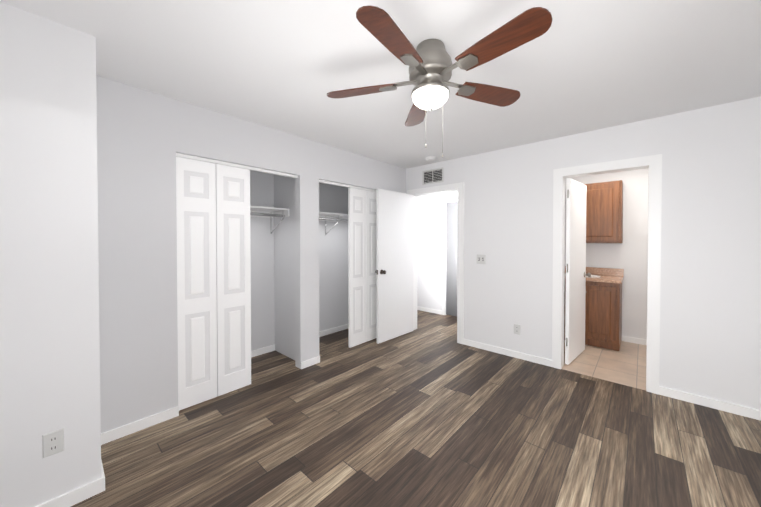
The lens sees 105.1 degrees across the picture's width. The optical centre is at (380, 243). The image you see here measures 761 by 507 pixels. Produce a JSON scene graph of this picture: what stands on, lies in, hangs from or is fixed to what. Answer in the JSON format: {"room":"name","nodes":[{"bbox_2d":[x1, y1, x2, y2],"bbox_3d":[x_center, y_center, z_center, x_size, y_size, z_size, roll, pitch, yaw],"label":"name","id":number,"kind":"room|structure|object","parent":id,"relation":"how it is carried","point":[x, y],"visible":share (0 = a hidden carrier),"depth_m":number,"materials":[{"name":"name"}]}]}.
{"room":"empty bedroom","nodes":[
{"label":"empty bedroom","id":0,"kind":"room"},
{"bbox_2d":[0,2,100,506],"bbox_3d":[-2.339,0.118,1.622,1.300,2.440,1.020,1,1,42],"label":"wall","id":1,"kind":"structure","parent":0,"point":[49,331],"depth_m":1.43,"materials":[{"name":"white paint"}]},
{"bbox_2d":[42,428,63,457],"bbox_3d":[-1.625,0.990,1.449,0.008,0.115,0.072,1,1,42],"label":"electrical outlet plate","id":2,"kind":"object","parent":1,"relation":"attached to","point":[52,442],"visible":1,"depth_m":1.45,"materials":[{"name":"white plastic"}]},
{"bbox_2d":[35,474,104,506],"bbox_3d":[-1.796,1.307,1.259,0.014,0.072,0.884,1,1,42],"label":"baseboard","id":3,"kind":"structure","parent":1,"relation":"attached to","point":[81,493],"depth_m":1.51,"materials":[{"name":"white wood"}]},
{"bbox_2d":[101,459,103,473],"bbox_3d":[-1.699,1.300,1.758,0.490,0.072,0.014,1,1,42],"label":"baseboard","id":4,"kind":"structure","parent":1,"relation":"attached to","point":[102,470],"depth_m":1.64,"materials":[{"name":"white wood"}]},
{"bbox_2d":[96,75,405,432],"bbox_3d":[-0.786,0.097,3.198,0.100,2.440,3.400,1,1,42],"label":"wall","id":5,"kind":"structure","parent":0,"point":[144,137],"depth_m":2.16,"materials":[{"name":"white paint"}]},
{"bbox_2d":[101,406,178,444],"bbox_3d":[-1.714,1.296,2.098,0.014,0.072,0.440,1,1,42],"label":"baseboard","id":6,"kind":"structure","parent":5,"relation":"attached to","point":[108,436],"depth_m":2.08,"materials":[{"name":"white wood"}]},
{"bbox_2d":[176,157,250,410],"bbox_3d":[-1.416,0.314,2.511,0.034,2.000,0.580,1,1,42],"label":"closet door","id":7,"kind":"structure","parent":5,"relation":"in","point":[213,277],"depth_m":2.47,"materials":[{"name":"white wood"}]},
{"bbox_2d":[176,153,375,191],"bbox_3d":[-0.806,-0.710,3.172,0.040,0.024,2.400,1,1,42],"label":"trim","id":8,"kind":"structure","parent":5,"relation":"attached to","point":[251,168],"depth_m":2.76,"materials":[{"name":"white wood"}]},
{"bbox_2d":[301,356,319,368],"bbox_3d":[-0.757,1.281,3.160,0.014,0.072,0.240,1,1,42],"label":"baseboard","id":9,"kind":"structure","parent":5,"relation":"attached to","point":[315,360],"depth_m":3.15,"materials":[{"name":"white wood"}]},
{"bbox_2d":[348,188,376,347],"bbox_3d":[-0.200,0.296,3.862,0.034,2.000,0.580,1,1,42],"label":"closet door","id":10,"kind":"structure","parent":5,"relation":"in","point":[362,319],"depth_m":3.79,"materials":[{"name":"white wood"}]},
{"bbox_2d":[250,170,347,359],"bbox_3d":[-1.083,0.093,3.465,0.700,2.440,3.400,1,1,42],"label":"wall","id":11,"kind":"structure","parent":0,"point":[273,288],"depth_m":3.52,"materials":[{"name":"white paint"}]},
{"bbox_2d":[251,344,274,357],"bbox_3d":[-1.853,1.284,2.990,0.014,0.072,1.640,1,1,42],"label":"baseboard","id":12,"kind":"structure","parent":11,"relation":"attached to","point":[270,348],"depth_m":3.47,"materials":[{"name":"white wood"}]},
{"bbox_2d":[250,205,288,233],"bbox_3d":[-1.724,-0.253,2.853,0.359,0.288,1.636,1,1,42],"label":"shelf","id":13,"kind":"object","parent":11,"relation":"attached to","point":[265,212],"visible":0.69,"depth_m":3.34,"materials":[{"name":"white"}]},
{"bbox_2d":[319,212,347,234],"bbox_3d":[-0.660,-0.268,4.035,0.359,0.288,1.376,1,1,42],"label":"shelf","id":14,"kind":"object","parent":11,"relation":"attached to","point":[332,217],"visible":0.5,"depth_m":4.03,"materials":[{"name":"white"}]},
{"bbox_2d":[319,324,347,336],"bbox_3d":[-0.789,1.268,4.171,0.014,0.072,1.380,1,1,42],"label":"baseboard","id":15,"kind":"structure","parent":11,"relation":"attached to","point":[329,331],"depth_m":4.27,"materials":[{"name":"white wood"}]},
{"bbox_2d":[0,0,760,168],"bbox_3d":[0.554,-1.163,2.412,4.520,0.100,6.090,1,1,42],"label":"ceiling","id":16,"kind":"structure","parent":0,"point":[577,67],"depth_m":1.77,"materials":[{"name":"white paint"}]},
{"bbox_2d":[426,156,435,160],"bbox_3d":[0.654,-1.111,3.809,0.130,0.040,0.130,1,1,42],"label":"smoke detector","id":17,"kind":"object","parent":16,"relation":"attached to","point":[430,158],"visible":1,"depth_m":3.77,"materials":[{"name":"white plastic"}]},
{"bbox_2d":[327,6,552,157],"bbox_3d":[0.281,-0.793,1.608,1.193,0.619,1.191,1,1,42],"label":"ceiling fan","id":18,"kind":"object","parent":16,"relation":"attached to","point":[428,62],"visible":1,"depth_m":1.52,"materials":[{"name":"brown wood"}]},
{"bbox_2d":[71,310,760,506],"bbox_3d":[0.420,1.379,2.297,4.520,0.100,5.690,1,1,42],"label":"floor","id":19,"kind":"structure","parent":0,"point":[429,411],"depth_m":1.97,"materials":[{"name":"brown wood"}]},
{"bbox_2d":[417,192,457,310],"bbox_3d":[1.423,0.071,5.158,2.400,2.440,0.170,1,1,42],"label":"wall","id":20,"kind":"structure","parent":0,"point":[429,262],"depth_m":5.47,"materials":[{"name":"white paint"}]},
{"bbox_2d":[417,306,441,314],"bbox_3d":[0.841,1.249,5.574,0.760,0.072,0.014,1,1,42],"label":"baseboard","id":21,"kind":"structure","parent":20,"relation":"attached to","point":[418,307],"depth_m":5.49,"materials":[{"name":"white wood"}]},
{"bbox_2d":[442,197,457,314],"bbox_3d":[1.461,0.238,5.000,0.910,2.110,0.016,1,1,42],"label":"door frame","id":22,"kind":"structure","parent":20,"relation":"attached to","point":[444,200],"depth_m":5.27,"materials":[{"name":"white wood"}]},
{"bbox_2d":[446,202,457,315],"bbox_3d":[1.465,0.269,5.005,0.766,2.028,0.099,1,1,42],"label":"door","id":23,"kind":"structure","parent":20,"relation":"in","point":[451,252],"depth_m":5.20,"materials":[{"name":"grey wood"}]},
{"bbox_2d":[406,96,760,409],"bbox_3d":[1.514,0.093,3.495,4.520,2.440,0.120,1,1,42],"label":"wall","id":24,"kind":"structure","parent":0,"point":[710,316],"depth_m":2.51,"materials":[{"name":"white paint"}]},
{"bbox_2d":[375,188,413,343],"bbox_3d":[0.212,0.286,4.064,0.163,2.015,0.754,1,1,42],"label":"hall door","id":25,"kind":"structure","parent":24,"relation":"in","point":[394,257],"depth_m":4.00,"materials":[{"name":"white wood"}]},
{"bbox_2d":[422,167,443,184],"bbox_3d":[0.734,-0.950,4.095,0.340,0.200,0.009,1,1,42],"label":"air vent","id":26,"kind":"object","parent":24,"relation":"in","point":[432,176],"visible":1,"depth_m":4.09,"materials":[{"name":"white plastic"}]},
{"bbox_2d":[407,182,463,343],"bbox_3d":[0.789,0.249,4.150,0.910,2.110,0.152,1,1,42],"label":"door frame","id":27,"kind":"structure","parent":24,"relation":"attached to","point":[449,188],"depth_m":3.84,"materials":[{"name":"white wood"}]},
{"bbox_2d":[477,254,485,263],"bbox_3d":[1.253,0.191,3.641,0.118,0.118,0.014,1,1,42],"label":"switch plate","id":28,"kind":"object","parent":24,"relation":"attached to","point":[481,259],"visible":1,"depth_m":3.64,"materials":[{"name":"white plastic"}]},
{"bbox_2d":[463,339,551,366],"bbox_3d":[1.462,1.277,3.468,1.020,0.072,0.014,1,1,42],"label":"baseboard","id":29,"kind":"structure","parent":24,"relation":"attached to","point":[515,354],"depth_m":3.41,"materials":[{"name":"white wood"}]},
{"bbox_2d":[514,324,519,334],"bbox_3d":[1.575,0.985,3.366,0.072,0.115,0.008,1,1,42],"label":"electrical outlet plate","id":30,"kind":"object","parent":24,"relation":"attached to","point":[516,328],"visible":1,"depth_m":3.36,"materials":[{"name":"white plastic"}]},
{"bbox_2d":[565,178,590,364],"bbox_3d":[2.281,0.295,3.347,0.162,2.015,0.662,1,1,42],"label":"bathroom door","id":31,"kind":"structure","parent":24,"relation":"in","point":[576,274],"depth_m":3.28,"materials":[{"name":"white wood"}]},
{"bbox_2d":[552,154,661,394],"bbox_3d":[2.194,0.266,2.885,0.830,2.110,0.152,1,1,42],"label":"door frame","id":32,"kind":"structure","parent":24,"relation":"attached to","point":[653,163],"depth_m":2.65,"materials":[{"name":"white wood"}]},
{"bbox_2d":[659,386,760,420],"bbox_3d":[2.751,1.293,2.307,0.790,0.072,0.014,1,1,42],"label":"baseboard","id":33,"kind":"structure","parent":24,"relation":"attached to","point":[752,413],"depth_m":2.36,"materials":[{"name":"white wood"}]},
{"bbox_2d":[562,340,646,389],"bbox_3d":[2.880,1.365,3.325,2.240,0.100,1.670,1,1,42],"label":"floor","id":34,"kind":"structure","parent":0,"point":[625,364],"depth_m":3.19,"materials":[{"name":"beige tile"}]},
{"bbox_2d":[564,266,623,350],"bbox_3d":[2.774,0.807,3.951,0.775,1.000,0.602,1,1,42],"label":"bathroom vanity","id":35,"kind":"object","parent":34,"relation":"on","point":[603,314],"visible":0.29,"depth_m":3.63,"materials":[{"name":"brown wood"}]},
{"bbox_2d":[565,168,648,339],"bbox_3d":[3.354,0.087,3.925,2.120,2.440,0.120,1,1,42],"label":"wall","id":36,"kind":"structure","parent":0,"point":[629,255],"depth_m":3.86,"materials":[{"name":"white paint"}]},
{"bbox_2d":[584,180,622,242],"bbox_3d":[2.933,-0.414,3.982,0.570,0.800,0.344,1,1,42],"label":"upper cabinet","id":37,"kind":"object","parent":36,"relation":"attached to","point":[604,212],"visible":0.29,"depth_m":3.80,"materials":[{"name":"brown wood"}]},
{"bbox_2d":[622,336,646,344],"bbox_3d":[3.353,1.272,3.850,2.000,0.072,0.014,1,1,42],"label":"baseboard","id":38,"kind":"structure","parent":36,"relation":"attached to","point":[624,338],"depth_m":3.84,"materials":[{"name":"white wood"}]}
]}

